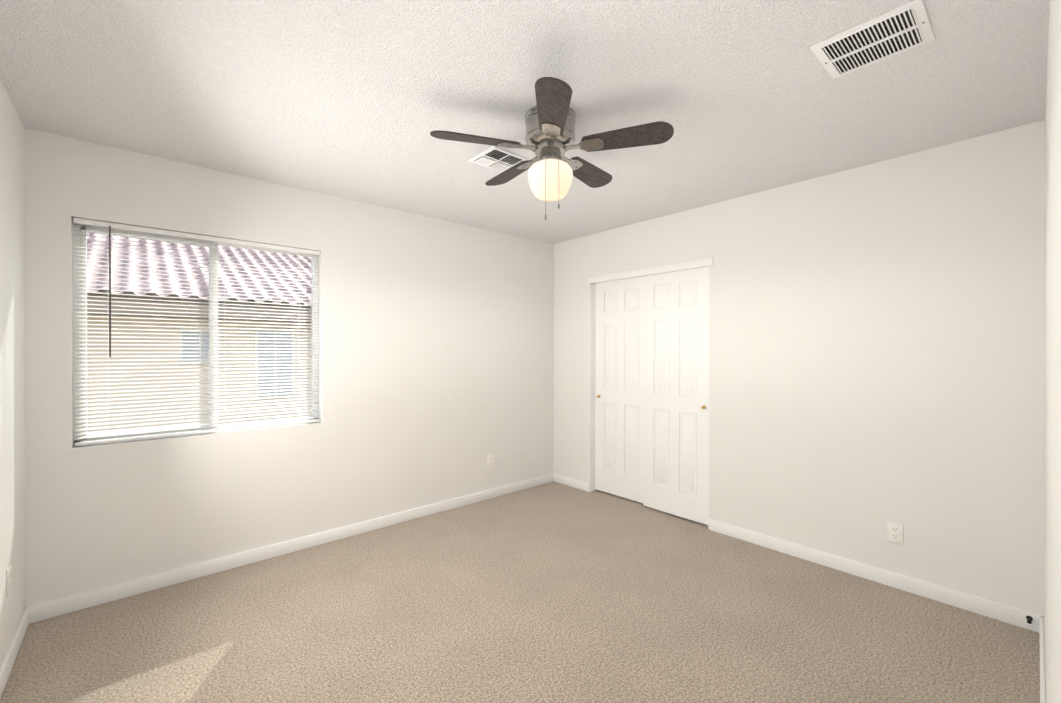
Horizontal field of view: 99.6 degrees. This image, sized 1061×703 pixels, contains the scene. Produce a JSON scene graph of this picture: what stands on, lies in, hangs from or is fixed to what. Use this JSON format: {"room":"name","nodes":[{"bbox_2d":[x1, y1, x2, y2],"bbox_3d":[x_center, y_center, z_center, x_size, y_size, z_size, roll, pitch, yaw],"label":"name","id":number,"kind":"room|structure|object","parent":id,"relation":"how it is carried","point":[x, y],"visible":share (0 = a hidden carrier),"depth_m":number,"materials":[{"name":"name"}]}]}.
{"room":"empty bedroom","nodes":[
{"label":"empty bedroom","id":0,"kind":"room"},
{"bbox_2d":[0,80,25,667],"bbox_3d":[-1.438,0.125,0.913,0.140,2.440,3.320,0,0,-41],"label":"wall","id":1,"kind":"structure","parent":0,"point":[12,400],"depth_m":1.97,"materials":[{"name":"white paint"}]},
{"bbox_2d":[6,564,11,596],"bbox_3d":[-2.211,0.972,1.901,0.007,0.114,0.070,0,0,-41],"label":"electrical outlet","id":2,"kind":"object","parent":1,"relation":"attached to","point":[8,581],"visible":0.98,"depth_m":1.88,"materials":[{"name":"white plastic"}]},
{"bbox_2d":[0,605,35,698],"bbox_3d":[-1.384,1.304,0.971,0.013,0.082,3.270,0,0,-41],"label":"baseboard","id":3,"kind":"structure","parent":1,"relation":"attached to","point":[29,615],"depth_m":1.96,"materials":[{"name":"white wood"}]},
{"bbox_2d":[24,128,553,606],"bbox_3d":[-0.884,0.117,3.713,4.680,2.440,0.140,0,0,-41],"label":"wall","id":4,"kind":"structure","parent":0,"point":[436,360],"depth_m":3.05,"materials":[{"name":"white paint"}]},
{"bbox_2d":[73,218,319,445],"bbox_3d":[-1.956,-0.101,2.767,1.220,1.200,0.126,0,0,-41],"label":"window blinds","id":5,"kind":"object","parent":4,"relation":"in","point":[110,226],"depth_m":2.65,"materials":[{"name":"white plastic"}]},
{"bbox_2d":[36,474,551,621],"bbox_3d":[-1.117,1.297,3.407,3.640,0.082,0.013,0,0,-41],"label":"baseboard","id":6,"kind":"structure","parent":4,"relation":"attached to","point":[54,608],"depth_m":2.83,"materials":[{"name":"white wood"}]},
{"bbox_2d":[487,454,493,467],"bbox_3d":[-0.363,0.996,4.078,0.070,0.114,0.007,0,0,-41],"label":"electrical outlet","id":7,"kind":"object","parent":4,"relation":"attached to","point":[490,460],"visible":1,"depth_m":4.08,"materials":[{"name":"white plastic"}]},
{"bbox_2d":[0,481,1039,702],"bbox_3d":[0.262,1.390,2.421,4.680,0.100,3.600,0,0,-41],"label":"floor","id":8,"kind":"structure","parent":0,"point":[553,592],"depth_m":2.16,"materials":[{"name":"carpet"}]},
{"bbox_2d":[0,0,1049,243],"bbox_3d":[0.262,-1.150,2.413,4.680,0.100,3.600,0,0,-41],"label":"ceiling","id":9,"kind":"structure","parent":0,"point":[358,100],"depth_m":1.88,"materials":[{"name":"white paint"}]},
{"bbox_2d":[468,146,527,171],"bbox_3d":[-0.185,-1.093,2.565,0.245,0.015,0.245,0,0,-41],"label":"ceiling vent","id":10,"kind":"object","parent":9,"relation":"in","point":[497,159],"visible":1,"depth_m":2.55,"materials":[{"name":"white metal"}]},
{"bbox_2d":[430,77,673,219],"bbox_3d":[0.087,-0.842,2.133,1.050,0.514,1.038,0,0,-41],"label":"fan","id":11,"kind":"object","parent":9,"relation":"hanging from","point":[550,119],"visible":1,"depth_m":2.01,"materials":[{"name":"wood"}]},
{"bbox_2d":[810,0,934,78],"bbox_3d":[1.211,-1.091,1.590,0.280,0.011,0.306,0,0,-41],"label":"ceiling vent","id":12,"kind":"object","parent":9,"relation":"in","point":[901,29],"visible":1,"depth_m":1.57,"materials":[{"name":"white metal"}]},
{"bbox_2d":[554,120,1044,616],"bbox_3d":[1.393,0.117,3.417,0.140,2.440,3.320,0,0,-41],"label":"wall","id":13,"kind":"structure","parent":0,"point":[876,344],"depth_m":2.60,"materials":[{"name":"white paint"}]},
{"bbox_2d":[552,473,588,491],"bbox_3d":[0.403,1.294,4.426,0.013,0.082,0.461,0,0,-41],"label":"baseboard","id":14,"kind":"structure","parent":13,"relation":"attached to","point":[581,485],"depth_m":4.42,"materials":[{"name":"white wood"}]},
{"bbox_2d":[595,276,642,502],"bbox_3d":[0.821,0.332,4.072,0.065,1.976,0.597,0,0,-41],"label":"closet door","id":15,"kind":"structure","parent":13,"relation":"in","point":[618,387],"depth_m":4.08,"materials":[{"name":"white wood"}]},
{"bbox_2d":[587,257,712,528],"bbox_3d":[1.001,0.315,3.852,0.152,2.042,1.238,0,0,-41],"label":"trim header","id":16,"kind":"object","parent":13,"relation":"attached to","point":[687,265],"visible":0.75,"depth_m":4.22,"materials":[{"name":"white wood"}]},
{"bbox_2d":[643,267,708,524],"bbox_3d":[1.166,0.333,3.619,0.065,1.976,0.597,0,0,-41],"label":"closet door","id":17,"kind":"structure","parent":13,"relation":"in","point":[675,382],"depth_m":3.60,"materials":[{"name":"white wood"}]},
{"bbox_2d":[709,519,1031,630],"bbox_3d":[1.879,1.298,2.757,0.013,0.082,1.621,0,0,-41],"label":"baseboard","id":18,"kind":"structure","parent":13,"relation":"attached to","point":[961,600],"depth_m":2.57,"materials":[{"name":"white wood"}]},
{"bbox_2d":[1026,616,1032,623],"bbox_3d":[2.383,1.283,2.140,0.048,0.022,0.022,0,0,-41],"label":"doorstop","id":19,"kind":"object","parent":18,"relation":"attached to","point":[1029,619],"visible":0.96,"depth_m":2.15,"materials":[{"name":"black rubber"}]},
{"bbox_2d":[887,521,902,544],"bbox_3d":[2.071,1.030,2.544,0.007,0.114,0.070,0,0,-41],"label":"electrical outlet","id":20,"kind":"object","parent":13,"relation":"attached to","point":[894,532],"visible":1,"depth_m":2.54,"materials":[{"name":"white plastic"}]},
{"bbox_2d":[1044,0,1060,702],"bbox_3d":[1.408,0.124,1.121,4.680,2.440,0.140,0,0,-41],"label":"wall","id":21,"kind":"structure","parent":0,"point":[1052,502],"depth_m":0.99,"materials":[{"name":"white paint"}]},
{"bbox_2d":[1032,613,1045,702],"bbox_3d":[1.073,1.304,0.931,3.640,0.082,0.013,0,0,-41],"label":"baseboard","id":22,"kind":"structure","parent":21,"relation":"attached to","point":[1038,621],"depth_m":1.90,"materials":[{"name":"white wood"}]},
{"label":"outside","id":23,"kind":"structure","parent":0,"visible":0},
{"bbox_3d":[-14.682,1.700,15.999,60.000,0.200,36.539,0,0,-41],"label":"yard","id":24,"kind":"structure","parent":23,"visible":0},
{"bbox_2d":[87,232,311,433],"bbox_3d":[-6.211,-0.702,9.432,14.000,4.643,6.590,0,0,-41],"label":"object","id":25,"kind":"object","parent":24,"relation":"on","point":[289,274],"depth_m":7.00,"materials":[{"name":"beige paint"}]}
]}

